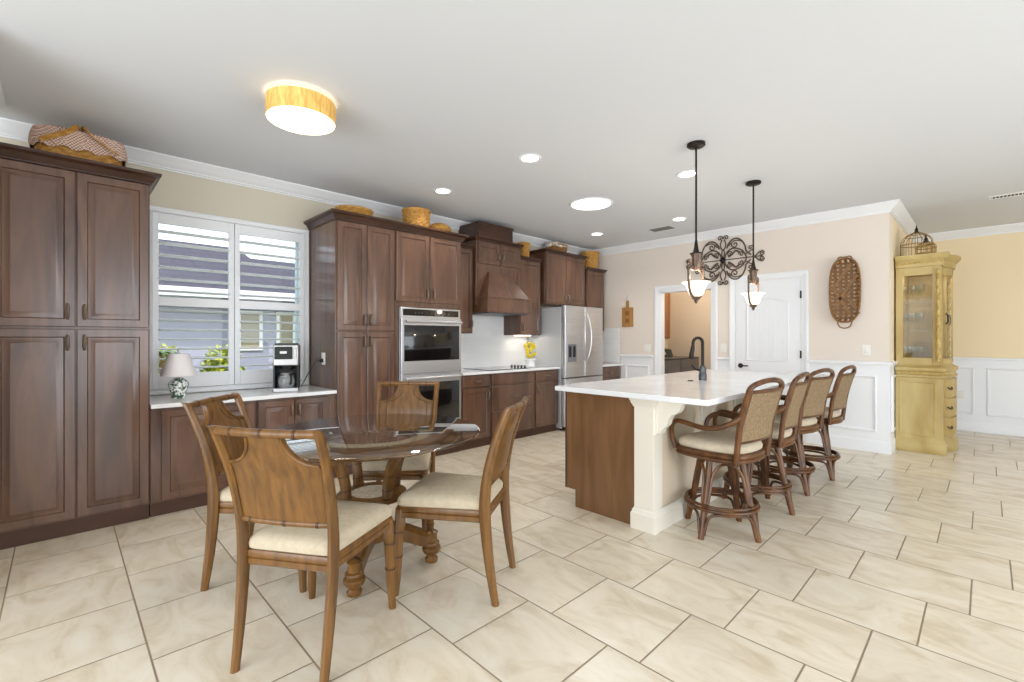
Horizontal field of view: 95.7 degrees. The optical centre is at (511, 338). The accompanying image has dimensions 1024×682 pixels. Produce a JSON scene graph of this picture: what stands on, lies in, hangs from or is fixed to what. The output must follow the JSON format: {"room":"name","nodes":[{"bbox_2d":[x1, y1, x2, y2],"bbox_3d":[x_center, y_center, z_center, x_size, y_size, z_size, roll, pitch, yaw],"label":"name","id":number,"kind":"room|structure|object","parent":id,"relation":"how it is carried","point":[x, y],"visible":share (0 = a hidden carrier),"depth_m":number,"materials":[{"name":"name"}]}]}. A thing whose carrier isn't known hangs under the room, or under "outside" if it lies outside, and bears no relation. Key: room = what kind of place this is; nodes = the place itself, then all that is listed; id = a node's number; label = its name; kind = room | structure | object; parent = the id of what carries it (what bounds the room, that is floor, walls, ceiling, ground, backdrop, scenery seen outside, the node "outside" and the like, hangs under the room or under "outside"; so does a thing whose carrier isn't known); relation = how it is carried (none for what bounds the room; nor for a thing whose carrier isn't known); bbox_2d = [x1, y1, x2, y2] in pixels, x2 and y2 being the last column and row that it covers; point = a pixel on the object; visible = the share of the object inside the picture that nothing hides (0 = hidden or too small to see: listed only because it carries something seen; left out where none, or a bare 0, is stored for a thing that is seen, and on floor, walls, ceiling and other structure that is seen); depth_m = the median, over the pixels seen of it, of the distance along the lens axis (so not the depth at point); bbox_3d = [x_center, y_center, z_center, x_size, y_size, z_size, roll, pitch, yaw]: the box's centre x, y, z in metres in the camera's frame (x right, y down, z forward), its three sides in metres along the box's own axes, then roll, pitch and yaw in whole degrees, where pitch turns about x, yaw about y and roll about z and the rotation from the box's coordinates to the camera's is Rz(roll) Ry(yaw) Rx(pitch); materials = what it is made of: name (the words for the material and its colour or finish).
{"room":"kitchen","nodes":[
{"label":"kitchen","id":0,"kind":"room"},
{"bbox_2d":[0,137,550,395],"bbox_3d":[-2.243,-0.113,4.567,10.170,2.775,0.150,0,0,-44],"label":"wall","id":1,"kind":"structure","parent":0,"point":[178,191],"depth_m":4.17,"materials":[{"name":"beige paint"}]},
{"bbox_2d":[150,205,308,394],"bbox_3d":[-2.543,-0.311,4.235,1.296,1.543,0.186,0,0,-44],"label":"window shutters","id":2,"kind":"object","parent":1,"relation":"in","point":[235,378],"depth_m":4.16,"materials":[{"name":"white paint"}]},
{"bbox_2d":[461,243,474,333],"bbox_3d":[-0.706,-0.605,5.703,0.355,1.081,0.366,0,0,-44],"label":"upper cabinet","id":3,"kind":"object","parent":1,"relation":"attached to","point":[466,249],"visible":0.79,"depth_m":5.65,"materials":[{"name":"brown wood"}]},
{"bbox_2d":[461,315,526,367],"bbox_3d":[-0.394,0.030,6.261,1.699,0.710,0.008,0,0,-44],"label":"backsplash","id":4,"kind":"structure","parent":1,"relation":"attached to","point":[487,345],"depth_m":6.35,"materials":[{"name":"white tile"}]},
{"bbox_2d":[459,221,531,316],"bbox_3d":[-0.214,-0.877,6.039,0.862,1.135,0.573,0,0,-44],"label":"range hood","id":5,"kind":"object","parent":1,"relation":"attached to","point":[496,260],"visible":0.96,"depth_m":5.84,"materials":[{"name":"brown wood"}]},
{"bbox_2d":[0,117,1023,255],"bbox_3d":[1.468,-1.448,4.939,15.540,0.104,6.057,0,0,-8],"label":"trim","id":6,"kind":"structure","parent":1,"relation":"attached to","point":[11,129],"depth_m":5.21,"materials":[{"name":"white paint"}]},
{"bbox_2d":[504,256,542,335],"bbox_3d":[0.161,-0.581,6.550,0.430,1.089,0.366,0,0,-44],"label":"upper cabinet","id":7,"kind":"object","parent":1,"relation":"attached to","point":[524,325],"visible":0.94,"depth_m":6.45,"materials":[{"name":"brown wood"}]},
{"bbox_2d":[517,242,529,256],"bbox_3d":[0.165,-1.228,6.589,0.184,0.264,0.184,0,0,-44],"label":"basket","id":8,"kind":"object","parent":7,"relation":"on","point":[525,250],"visible":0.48,"depth_m":6.51,"materials":[{"name":"wicker"}]},
{"bbox_2d":[529,248,587,306],"bbox_3d":[0.705,-0.893,7.059,1.012,0.786,0.396,0,0,-44],"label":"upper cabinet","id":9,"kind":"object","parent":1,"relation":"attached to","point":[562,274],"visible":0.94,"depth_m":6.87,"materials":[{"name":"brown wood"}]},
{"bbox_2d":[545,241,567,251],"bbox_3d":[0.680,-1.365,7.035,0.424,0.217,0.276,0,0,-44],"label":"basket","id":10,"kind":"object","parent":9,"relation":"on","point":[556,245],"visible":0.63,"depth_m":6.90,"materials":[{"name":"wicker"}]},
{"bbox_2d":[584,267,606,330],"bbox_3d":[1.276,-0.630,7.638,0.516,1.011,0.366,0,0,-44],"label":"upper cabinet","id":11,"kind":"object","parent":1,"relation":"attached to","point":[594,277],"visible":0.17,"depth_m":7.49,"materials":[{"name":"brown wood"}]},
{"bbox_2d":[581,251,599,268],"bbox_3d":[1.288,-1.263,7.629,0.336,0.314,0.295,0,0,-44],"label":"basket","id":12,"kind":"object","parent":11,"relation":"on","point":[592,260],"visible":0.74,"depth_m":7.51,"materials":[{"name":"wicker"}]},
{"bbox_2d":[0,0,1023,249],"bbox_3d":[1.853,-1.550,2.025,12.680,0.100,9.510,0,0,-44],"label":"ceiling","id":13,"kind":"structure","parent":0,"point":[827,104],"depth_m":2.87,"materials":[{"name":"white paint"}]},
{"bbox_2d":[265,85,335,135],"bbox_3d":[-1.315,-1.427,2.894,0.400,0.144,0.400,0,0,-44],"label":"drum ceiling light","id":14,"kind":"object","parent":13,"relation":"attached to","point":[295,109],"visible":1,"depth_m":2.79,"materials":[{"name":"yellow"}]},
{"bbox_2d":[266,106,334,134],"bbox_3d":[-1.315,-1.359,2.894,0.393,0.008,0.393,0,0,-44],"label":"diffuser","id":15,"kind":"object","parent":14,"relation":"attached to","point":[304,120],"depth_m":2.86,"materials":[{"name":"white"}]},
{"bbox_2d":[434,188,451,193],"bbox_3d":[-0.701,-1.496,4.704,0.190,0.008,0.190,0,0,-44],"label":"recessed light","id":16,"kind":"object","parent":13,"relation":"in","point":[437,190],"visible":1,"depth_m":4.70,"materials":[{"name":"white paint"}]},
{"bbox_2d":[519,153,540,162],"bbox_3d":[0.149,-1.496,3.846,0.190,0.008,0.190,0,0,-44],"label":"recessed light","id":17,"kind":"object","parent":13,"relation":"in","point":[527,158],"visible":1,"depth_m":3.84,"materials":[{"name":"white paint"}]},
{"bbox_2d":[569,197,612,210],"bbox_3d":[0.879,-1.493,5.159,0.490,0.014,0.490,0,0,-44],"label":"skylight","id":18,"kind":"object","parent":13,"relation":"attached to","point":[591,203],"visible":1,"depth_m":5.13,"materials":[{"name":"white paint"}]},
{"bbox_2d":[650,226,673,231],"bbox_3d":[2.043,-1.496,6.325,0.160,0.008,0.300,0,0,-44],"label":"ceiling vent","id":19,"kind":"object","parent":13,"relation":"in","point":[666,227],"visible":1,"depth_m":6.30,"materials":[{"name":"grey"}]},
{"bbox_2d":[671,217,686,220],"bbox_3d":[2.093,-1.496,5.805,0.190,0.008,0.190,0,0,-44],"label":"recessed light","id":20,"kind":"object","parent":13,"relation":"in","point":[676,218],"visible":1,"depth_m":5.80,"materials":[{"name":"white paint"}]},
{"bbox_2d":[676,170,697,177],"bbox_3d":[1.594,-1.496,4.218,0.190,0.008,0.190,0,0,-44],"label":"recessed light","id":21,"kind":"object","parent":13,"relation":"in","point":[689,173],"visible":0.89,"depth_m":4.22,"materials":[{"name":"white paint"}]},
{"bbox_2d":[682,140,710,303],"bbox_3d":[1.415,-0.884,3.561,0.211,1.229,0.211,0,0,1],"label":"pendant lamp","id":22,"kind":"object","parent":13,"relation":"hanging from","point":[696,289],"visible":1,"depth_m":3.53,"materials":[{"name":"white glass"}]},
{"bbox_2d":[742,180,764,310],"bbox_3d":[2.310,-0.884,4.434,0.211,1.229,0.211,0,0,1],"label":"pendant lamp","id":23,"kind":"object","parent":13,"relation":"hanging from","point":[752,298],"visible":1,"depth_m":4.41,"materials":[{"name":"white glass"}]},
{"bbox_2d":[988,191,1023,199],"bbox_3d":[5.214,-1.496,4.823,0.160,0.008,0.360,0,0,-44],"label":"ceiling vent","id":24,"kind":"object","parent":13,"relation":"in","point":[1016,193],"visible":1,"depth_m":4.85,"materials":[{"name":"metal"}]},
{"bbox_2d":[0,428,1023,681],"bbox_3d":[1.853,1.315,2.025,12.680,0.080,9.510,0,0,-44],"label":"floor","id":25,"kind":"structure","parent":0,"point":[904,566],"depth_m":2.29,"materials":[{"name":"beige tile"}]},
{"bbox_2d":[0,142,161,549],"bbox_3d":[-3.011,0.055,3.232,0.828,2.440,0.683,0,0,-44],"label":"pantry cabinet","id":26,"kind":"object","parent":25,"relation":"on","point":[75,231],"visible":1,"depth_m":3.00,"materials":[{"name":"brown wood"}]},
{"bbox_2d":[28,124,127,166],"bbox_3d":[-2.974,-1.264,3.191,0.500,0.316,0.448,0,0,-44],"label":"basket","id":27,"kind":"object","parent":26,"relation":"on","point":[71,141],"visible":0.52,"depth_m":3.06,"materials":[{"name":"brown wicker"}]},
{"bbox_2d":[149,400,255,516],"bbox_3d":[-2.531,0.886,3.740,0.683,0.778,0.628,0,0,-44],"label":"base cabinet","id":28,"kind":"object","parent":25,"relation":"on","point":[177,471],"visible":0.32,"depth_m":3.39,"materials":[{"name":"brown wood"}]},
{"bbox_2d":[150,385,336,408],"bbox_3d":[-2.288,0.480,3.955,1.334,0.030,0.658,0,0,-44],"label":"countertop","id":29,"kind":"structure","parent":28,"relation":"on","point":[157,401],"depth_m":3.86,"materials":[{"name":"white stone"}]},
{"bbox_2d":[160,349,196,398],"bbox_3d":[-2.611,0.272,3.628,0.236,0.385,0.236,0,0,-44],"label":"table lamp","id":30,"kind":"object","parent":29,"relation":"on","point":[178,365],"visible":1,"depth_m":3.57,"materials":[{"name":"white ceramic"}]},
{"bbox_2d":[273,343,299,392],"bbox_3d":[-1.999,0.252,4.112,0.200,0.425,0.266,0,0,-20],"label":"coffee maker","id":31,"kind":"object","parent":29,"relation":"on","point":[286,356],"visible":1,"depth_m":4.04,"materials":[{"name":"grey plastic"}]},
{"bbox_2d":[279,365,293,369],"bbox_3d":[-1.992,0.254,4.091,0.124,0.040,0.124,0,0,-20],"label":"basket","id":32,"kind":"object","parent":31,"relation":"on","point":[281,367],"depth_m":4.04,"materials":[{"name":"black plastic"}]},
{"bbox_2d":[181,392,306,592],"bbox_3d":[-1.358,0.797,2.546,0.627,0.955,0.464,0,0,-1],"label":"dining chair","id":33,"kind":"object","parent":25,"relation":"on","point":[215,411],"visible":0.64,"depth_m":2.35,"materials":[{"name":"brown wood"}]},
{"bbox_2d":[220,486,231,501],"bbox_3d":[-1.285,0.796,2.547,0.466,0.070,0.450,0,0,-1],"label":"seat cushion","id":34,"kind":"object","parent":33,"relation":"on","point":[225,494],"depth_m":2.35,"materials":[{"name":"beige fabric"}]},
{"bbox_2d":[256,394,334,475],"bbox_3d":[-2.039,0.886,4.193,0.647,0.778,0.666,0,0,-44],"label":"base cabinet","id":35,"kind":"object","parent":25,"relation":"on","point":[270,413],"visible":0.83,"depth_m":3.95,"materials":[{"name":"brown wood"}]},
{"bbox_2d":[206,425,395,681],"bbox_3d":[-0.835,0.797,1.944,0.464,0.955,0.627,0,0,12],"label":"dining chair","id":36,"kind":"object","parent":25,"relation":"on","point":[308,529],"visible":1,"depth_m":1.76,"materials":[{"name":"brown wood"}]},
{"bbox_2d":[249,500,391,555],"bbox_3d":[-0.821,0.796,2.015,0.450,0.070,0.466,0,0,12],"label":"seat cushion","id":37,"kind":"object","parent":36,"relation":"on","point":[358,521],"depth_m":1.84,"materials":[{"name":"beige fabric"}]},
{"bbox_2d":[303,208,398,477],"bbox_3d":[-1.603,0.055,4.607,0.671,2.440,0.683,0,0,-44],"label":"tall cabinet","id":38,"kind":"object","parent":25,"relation":"on","point":[352,254],"visible":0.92,"depth_m":4.40,"materials":[{"name":"brown wood"}]},
{"bbox_2d":[335,205,372,215],"bbox_3d":[-1.563,-1.201,4.594,0.376,0.190,0.316,0,0,-44],"label":"basket","id":39,"kind":"object","parent":38,"relation":"on","point":[352,208],"visible":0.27,"depth_m":4.46,"materials":[{"name":"wicker"}]},
{"bbox_2d":[273,414,479,597],"bbox_3d":[-0.795,0.899,2.633,1.220,0.751,1.220,0,0,-44],"label":"dining table","id":40,"kind":"object","parent":25,"relation":"on","point":[424,433],"visible":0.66,"depth_m":2.53,"materials":[{"name":"clear glass"}]},
{"bbox_2d":[362,381,438,528],"bbox_3d":[-0.767,0.797,3.198,0.464,0.955,0.627,0,0,-2],"label":"dining chair","id":41,"kind":"object","parent":25,"relation":"on","point":[408,399],"visible":0.45,"depth_m":3.40,"materials":[{"name":"brown wood"}]},
{"bbox_2d":[362,452,430,470],"bbox_3d":[-0.764,0.796,3.125,0.450,0.070,0.466,0,0,-2],"label":"seat cushion","id":42,"kind":"object","parent":41,"relation":"on","point":[421,462],"depth_m":2.91,"materials":[{"name":"beige fabric"}]},
{"bbox_2d":[395,221,468,455],"bbox_3d":[-1.043,0.055,5.153,0.891,2.440,0.683,0,0,-44],"label":"tall cabinet","id":43,"kind":"object","parent":25,"relation":"on","point":[427,259],"visible":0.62,"depth_m":4.89,"materials":[{"name":"brown wood"}]},
{"bbox_2d":[402,207,430,226],"bbox_3d":[-1.042,-1.251,5.048,0.316,0.289,0.305,0,0,-44],"label":"basket","id":44,"kind":"object","parent":43,"relation":"on","point":[420,216],"visible":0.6,"depth_m":4.92,"materials":[{"name":"wicker"}]},
{"bbox_2d":[398,307,462,418],"bbox_3d":[-1.026,0.324,5.109,0.762,1.292,0.653,0,0,-44],"label":"double wall oven","id":45,"kind":"object","parent":43,"relation":"in","point":[429,340],"visible":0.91,"depth_m":4.93,"materials":[{"name":"grey metal"}]},
{"bbox_2d":[429,223,450,231],"bbox_3d":[-0.830,-1.208,5.282,0.275,0.205,0.275,0,0,-44],"label":"basket","id":46,"kind":"object","parent":43,"relation":"on","point":[441,226],"visible":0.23,"depth_m":5.17,"materials":[{"name":"wicker"}]},
{"bbox_2d":[394,396,529,606],"bbox_3d":[-0.241,0.797,2.446,0.627,0.955,0.464,0,0,13],"label":"dining chair","id":47,"kind":"object","parent":25,"relation":"on","point":[442,496],"visible":0.99,"depth_m":2.29,"materials":[{"name":"brown wood"}]},
{"bbox_2d":[397,472,502,509],"bbox_3d":[-0.312,0.796,2.462,0.466,0.070,0.450,0,0,13],"label":"seat cushion","id":48,"kind":"object","parent":47,"relation":"on","point":[437,490],"depth_m":2.31,"materials":[{"name":"beige fabric"}]},
{"bbox_2d":[459,374,490,450],"bbox_3d":[-0.613,0.846,5.585,0.441,0.858,0.666,0,0,-44],"label":"base cabinet","id":49,"kind":"object","parent":25,"relation":"on","point":[475,389],"visible":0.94,"depth_m":5.38,"materials":[{"name":"brown wood"}]},
{"bbox_2d":[461,365,559,375],"bbox_3d":[-0.169,0.400,6.027,1.694,0.030,0.653,0,0,-44],"label":"countertop","id":50,"kind":"structure","parent":49,"relation":"on","point":[464,372],"depth_m":5.74,"materials":[{"name":"white stone"}]},
{"bbox_2d":[464,365,531,370],"bbox_3d":[-0.178,0.368,6.010,0.740,0.032,0.510,0,0,-44],"label":"cooktop","id":51,"kind":"object","parent":50,"relation":"in","point":[511,366],"visible":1,"depth_m":5.95,"materials":[{"name":"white glass"}]},
{"bbox_2d":[524,359,535,366],"bbox_3d":[0.248,0.332,6.418,0.170,0.105,0.170,0,0,-44],"label":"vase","id":52,"kind":"object","parent":50,"relation":"on","point":[528,362],"visible":0.91,"depth_m":6.36,"materials":[{"name":"white ceramic"}]},
{"bbox_2d":[488,371,533,444],"bbox_3d":[-0.179,0.846,6.008,0.768,0.858,0.666,0,0,-44],"label":"base cabinet","id":53,"kind":"object","parent":25,"relation":"on","point":[506,389],"visible":0.51,"depth_m":5.78,"materials":[{"name":"brown wood"}]},
{"bbox_2d":[532,369,557,434],"bbox_3d":[0.268,0.846,6.444,0.476,0.858,0.666,0,0,-44],"label":"base cabinet","id":54,"kind":"object","parent":25,"relation":"on","point":[545,381],"visible":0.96,"depth_m":6.22,"materials":[{"name":"brown wood"}]},
{"bbox_2d":[528,305,602,429],"bbox_3d":[0.828,0.403,6.876,0.890,1.745,0.775,0,0,-44],"label":"refrigerator","id":55,"kind":"object","parent":25,"relation":"on","point":[570,338],"visible":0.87,"depth_m":6.56,"materials":[{"name":"grey metal"}]},
{"bbox_2d":[602,366,619,380],"bbox_3d":[1.336,0.856,7.501,0.650,0.838,0.646,0,0,-44],"label":"base cabinet","id":56,"kind":"object","parent":25,"relation":"on","point":[611,372],"visible":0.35,"depth_m":7.34,"materials":[{"name":"brown wood"}]},
{"bbox_2d":[603,363,622,366],"bbox_3d":[1.335,0.420,7.509,0.670,0.030,0.633,0,0,-44],"label":"countertop","id":57,"kind":"structure","parent":56,"relation":"on","point":[604,364],"depth_m":7.37,"materials":[{"name":"white stone"}]},
{"bbox_2d":[565,391,776,534],"bbox_3d":[1.631,0.836,4.151,2.624,0.878,0.983,0,0,-44],"label":"kitchen island","id":58,"kind":"object","parent":25,"relation":"on","point":[622,464],"visible":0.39,"depth_m":3.26,"materials":[{"name":"brown wood"}]},
{"bbox_2d":[555,369,823,405],"bbox_3d":[1.720,0.378,4.082,2.755,0.035,1.170,0,0,-44],"label":"island countertop","id":59,"kind":"structure","parent":58,"relation":"on","point":[720,386],"depth_m":3.55,"materials":[{"name":"white stone"}]},
{"bbox_2d":[689,337,706,379],"bbox_3d":[1.614,0.170,4.022,0.154,0.379,0.065,0,0,-8],"label":"kitchen faucet","id":60,"kind":"object","parent":59,"relation":"on","point":[702,370],"visible":1,"depth_m":4.01,"materials":[{"name":"grey metal"}]},
{"bbox_2d":[665,357,679,373],"bbox_3d":[2.346,0.726,7.719,0.660,1.099,0.668,0,0,-44],"label":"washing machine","id":61,"kind":"object","parent":25,"relation":"on","point":[672,365],"visible":0.1,"depth_m":7.50,"materials":[{"name":"grey metal"}]},
{"bbox_2d":[665,348,698,371],"bbox_3d":[2.843,0.726,8.204,0.670,1.099,0.668,0,0,-44],"label":"dryer","id":62,"kind":"object","parent":25,"relation":"on","point":[685,362],"visible":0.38,"depth_m":7.97,"materials":[{"name":"grey metal"}]},
{"bbox_2d":[669,377,784,542],"bbox_3d":[1.418,0.758,3.064,0.538,1.043,0.601,0,0,-36],"label":"bar stool","id":63,"kind":"object","parent":25,"relation":"on","point":[755,420],"visible":1,"depth_m":2.94,"materials":[{"name":"brown wood"}]},
{"bbox_2d":[678,431,762,454],"bbox_3d":[1.400,0.680,3.088,0.449,0.073,0.441,0,0,-36],"label":"seat cushion","id":64,"kind":"object","parent":63,"relation":"on","point":[701,442],"depth_m":2.96,"materials":[{"name":"beige fabric"}]},
{"bbox_2d":[713,372,810,515],"bbox_3d":[1.891,0.758,3.505,0.603,1.043,0.540,0,0,44],"label":"bar stool","id":65,"kind":"object","parent":25,"relation":"on","point":[784,434],"visible":0.59,"depth_m":3.35,"materials":[{"name":"brown wood"}]},
{"bbox_2d":[721,423,792,438],"bbox_3d":[1.870,0.680,3.525,0.441,0.073,0.449,0,0,44],"label":"seat cushion","id":66,"kind":"object","parent":65,"relation":"on","point":[787,432],"depth_m":3.33,"materials":[{"name":"beige fabric"}]},
{"bbox_2d":[754,368,834,495],"bbox_3d":[2.369,0.758,3.962,0.538,1.043,0.587,0,0,-34],"label":"bar stool","id":67,"kind":"object","parent":25,"relation":"on","point":[817,391],"visible":0.51,"depth_m":3.79,"materials":[{"name":"brown wood"}]},
{"bbox_2d":[774,413,816,426],"bbox_3d":[2.348,0.680,3.992,0.449,0.073,0.441,0,0,-34],"label":"seat cushion","id":68,"kind":"object","parent":67,"relation":"on","point":[810,420],"depth_m":3.79,"materials":[{"name":"beige fabric"}]},
{"bbox_2d":[781,365,856,480],"bbox_3d":[2.869,0.758,4.372,0.538,1.043,0.587,0,0,-40],"label":"bar stool","id":69,"kind":"object","parent":25,"relation":"on","point":[838,397],"visible":0.57,"depth_m":4.20,"materials":[{"name":"brown wood"}]},
{"bbox_2d":[817,407,840,417],"bbox_3d":[2.845,0.680,4.400,0.449,0.073,0.441,0,0,-40],"label":"seat cushion","id":70,"kind":"object","parent":69,"relation":"on","point":[835,412],"depth_m":4.17,"materials":[{"name":"fabric"}]},
{"bbox_2d":[895,251,961,455],"bbox_3d":[5.004,0.164,5.540,1.210,2.222,0.530,0,0,-44],"label":"display cabinet","id":71,"kind":"object","parent":25,"relation":"on","point":[925,383],"visible":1,"depth_m":5.25,"materials":[{"name":"yellow paint"}]},
{"bbox_2d":[900,225,933,255],"bbox_3d":[4.737,-1.139,5.426,0.299,0.385,0.299,0,0,-44],"label":"birdcage","id":72,"kind":"object","parent":71,"relation":"on","point":[916,228],"visible":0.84,"depth_m":5.42,"materials":[{"name":"brown metal"}]},
{"bbox_2d":[915,235,936,254],"bbox_3d":[4.635,-1.060,5.187,0.179,0.225,0.179,0,0,-44],"label":"birdcage","id":73,"kind":"object","parent":71,"relation":"on","point":[925,241],"visible":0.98,"depth_m":5.16,"materials":[{"name":"brown metal"}]},
{"bbox_2d":[665,290,710,368],"bbox_3d":[3.025,-0.113,7.703,1.750,2.775,1.940,0,0,-44],"label":"wall","id":74,"kind":"structure","parent":0,"point":[689,320],"depth_m":8.53,"materials":[{"name":"beige paint"}]},
{"bbox_2d":[665,293,669,338],"bbox_3d":[2.358,-0.455,7.967,1.005,0.920,0.386,0,0,-44],"label":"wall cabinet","id":75,"kind":"object","parent":74,"relation":"attached to","point":[667,295],"visible":0.05,"depth_m":8.11,"materials":[{"name":"brown wood"}]},
{"bbox_2d":[597,212,890,378],"bbox_3d":[2.807,-0.113,6.588,0.120,2.775,4.010,0,0,-44],"label":"wall","id":76,"kind":"structure","parent":0,"point":[814,248],"depth_m":5.68,"materials":[{"name":"beige paint"}]},
{"bbox_2d":[603,328,618,362],"bbox_3d":[1.560,0.107,7.775,0.008,0.565,0.550,0,0,-44],"label":"backsplash","id":77,"kind":"structure","parent":76,"relation":"attached to","point":[610,335],"depth_m":7.68,"materials":[{"name":"white tile"}]},
{"bbox_2d":[620,354,653,378],"bbox_3d":[1.971,0.765,7.334,0.034,1.020,0.575,0,0,-44],"label":"trim","id":78,"kind":"structure","parent":76,"relation":"attached to","point":[625,359],"depth_m":7.33,"materials":[{"name":"white paint"}]},
{"bbox_2d":[644,344,650,351],"bbox_3d":[2.107,0.145,7.212,0.009,0.115,0.115,0,0,-44],"label":"light switch","id":79,"kind":"object","parent":76,"relation":"attached to","point":[647,347],"visible":1,"depth_m":7.21,"materials":[{"name":"white plastic"}]},
{"bbox_2d":[654,282,717,374],"bbox_3d":[2.566,0.240,6.821,0.140,2.070,0.950,0,0,-44],"label":"trim","id":80,"kind":"structure","parent":76,"relation":"attached to","point":[659,292],"depth_m":7.06,"materials":[{"name":"white paint"}]},
{"bbox_2d":[717,357,728,369],"bbox_3d":[2.905,0.765,6.377,0.034,1.020,0.160,0,0,-44],"label":"trim","id":81,"kind":"structure","parent":76,"relation":"attached to","point":[722,362],"depth_m":6.38,"materials":[{"name":"white paint"}]},
{"bbox_2d":[686,235,764,284],"bbox_3d":[2.901,-1.080,6.371,0.044,0.684,1.053,0,0,-44],"label":"wall art","id":82,"kind":"object","parent":76,"relation":"attached to","point":[722,260],"visible":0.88,"depth_m":6.34,"materials":[{"name":"brown metal"}]},
{"bbox_2d":[625,364,876,431],"bbox_3d":[2.953,0.730,6.333,0.016,0.630,3.220,0,0,-44],"label":"trim","id":83,"kind":"structure","parent":76,"relation":"attached to","point":[874,378],"depth_m":5.25,"materials":[{"name":"white paint"}]},
{"bbox_2d":[736,277,801,404],"bbox_3d":[3.278,0.253,5.968,0.072,2.025,0.780,0,0,-44],"label":"door","id":84,"kind":"structure","parent":76,"relation":"in","point":[768,337],"depth_m":5.96,"materials":[{"name":"white paint"}]},
{"bbox_2d":[729,270,808,442],"bbox_3d":[3.293,0.216,5.990,0.020,2.117,0.934,0,0,-44],"label":"trim","id":85,"kind":"structure","parent":76,"relation":"attached to","point":[804,274],"depth_m":5.79,"materials":[{"name":"white paint"}]},
{"bbox_2d":[829,256,860,328],"bbox_3d":[3.846,-0.532,5.346,0.091,0.837,0.310,0,0,-44],"label":"wall basket","id":86,"kind":"object","parent":76,"relation":"attached to","point":[838,298],"visible":1,"depth_m":5.37,"materials":[{"name":"brown wicker"}]},
{"bbox_2d":[862,345,869,354],"bbox_3d":[4.018,0.130,5.255,0.009,0.115,0.075,0,0,-44],"label":"light switch","id":87,"kind":"object","parent":76,"relation":"attached to","point":[865,348],"visible":1,"depth_m":5.25,"materials":[{"name":"white plastic"}]},
{"bbox_2d":[807,357,1023,441],"bbox_3d":[6.584,0.765,4.347,2.464,1.020,6.025,0,0,-44],"label":"wainscoting","id":88,"kind":"structure","parent":76,"relation":"attached to","point":[1006,387],"depth_m":6.03,"materials":[{"name":"white paint"}]},
{"bbox_2d":[808,420,1023,454],"bbox_3d":[6.590,1.205,4.352,2.448,0.140,6.025,0,0,-44],"label":"baseboard","id":89,"kind":"structure","parent":76,"relation":"attached to","point":[869,445],"depth_m":5.57,"materials":[{"name":"white paint"}]},
{"bbox_2d":[891,215,913,360],"bbox_3d":[5.035,-0.113,6.045,2.310,2.775,0.120,0,0,-44],"label":"wall","id":90,"kind":"structure","parent":0,"point":[897,233],"depth_m":5.39,"materials":[{"name":"beige paint"}]},
{"bbox_2d":[914,231,1023,357],"bbox_3d":[7.737,-0.113,5.015,0.120,2.775,5.370,0,0,-44],"label":"wall","id":91,"kind":"structure","parent":0,"point":[988,279],"depth_m":6.26,"materials":[{"name":"beige paint"}]},
{"bbox_2d":[892,367,1023,431],"bbox_3d":[6.700,0.720,4.334,2.304,0.650,4.644,0,0,-44],"label":"trim","id":92,"kind":"structure","parent":91,"relation":"attached to","point":[960,368],"depth_m":6.25,"materials":[{"name":"white paint"}]},
{"bbox_2d":[956,390,963,398],"bbox_3d":[6.238,0.775,6.450,0.009,0.115,0.075,0,0,-44],"label":"wall outlet","id":93,"kind":"object","parent":91,"relation":"attached to","point":[960,393],"visible":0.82,"depth_m":6.44,"materials":[{"name":"white plastic"}]},
{"bbox_3d":[-2.949,-0.113,2.417,0.155,2.775,0.980,0,0,-44],"label":"wall","id":94,"kind":"structure","parent":0,"visible":0},
{"bbox_2d":[0,80,5,106],"bbox_3d":[-2.949,-1.448,2.487,0.253,0.104,1.078,0,0,-44],"label":"trim","id":95,"kind":"structure","parent":94,"relation":"attached to","point":[2,99],"depth_m":2.85,"materials":[{"name":"white paint"}]},
{"bbox_3d":[1.862,-0.687,7.456,0.020,0.008,0.008,0,0,-44],"label":"wall hook","id":96,"kind":"object","parent":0,"visible":0},
{"bbox_2d":[622,296,632,326],"bbox_3d":[1.859,-0.441,7.453,0.020,0.502,0.200,0,0,-44],"label":"cutting board","id":97,"kind":"object","parent":96,"relation":"hanging from","point":[627,312],"visible":1,"depth_m":7.45,"materials":[{"name":"brown wood"}]},
{"label":"outside","id":98,"kind":"structure","parent":0,"visible":0},
{"bbox_3d":[-8.616,1.485,15.988,50.000,0.180,25.080,0,0,-44],"label":"ground","id":99,"kind":"structure","parent":98,"visible":0},
{"bbox_2d":[159,351,177,373],"bbox_3d":[-3.772,0.763,4.982,0.440,1.263,0.440,0,0,-44],"label":"palm","id":100,"kind":"object","parent":99,"relation":"on","point":[161,353],"visible":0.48,"depth_m":4.97,"materials":[{"name":"green plant"}]},
{"bbox_2d":[159,343,180,373],"bbox_3d":[-4.075,0.725,5.391,0.585,1.342,0.524,0,0,-27],"label":"shrub","id":101,"kind":"object","parent":99,"relation":"on","point":[163,345],"visible":0.02,"depth_m":5.39,"materials":[{"name":"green plant"}]},
{"bbox_2d":[199,344,245,371],"bbox_3d":[-3.632,0.726,5.802,0.594,1.341,0.522,0,0,-44],"label":"shrub","id":102,"kind":"object","parent":99,"relation":"on","point":[212,353],"visible":0.16,"depth_m":5.72,"materials":[{"name":"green plant"}]},
{"bbox_2d":[159,239,294,371],"bbox_3d":[-4.366,-0.340,10.201,24.000,3.470,4.500,0,0,-44],"label":"house","id":103,"kind":"structure","parent":99,"relation":"on","point":[164,249],"depth_m":7.69,"materials":[{"name":"grey paint"}]},
{"bbox_2d":[241,314,258,346],"bbox_3d":[-4.379,-0.135,7.737,0.300,0.580,0.008,0,0,-44],"label":"window shade","id":104,"kind":"object","parent":103,"relation":"hanging from","point":[244,317],"depth_m":7.73,"materials":[{"name":"beige"}]},
{"bbox_2d":[280,315,292,342],"bbox_3d":[-3.971,-0.135,8.136,0.240,0.580,0.008,0,0,-44],"label":"window shade","id":105,"kind":"object","parent":103,"relation":"hanging from","point":[283,335],"depth_m":8.14,"materials":[{"name":"beige"}]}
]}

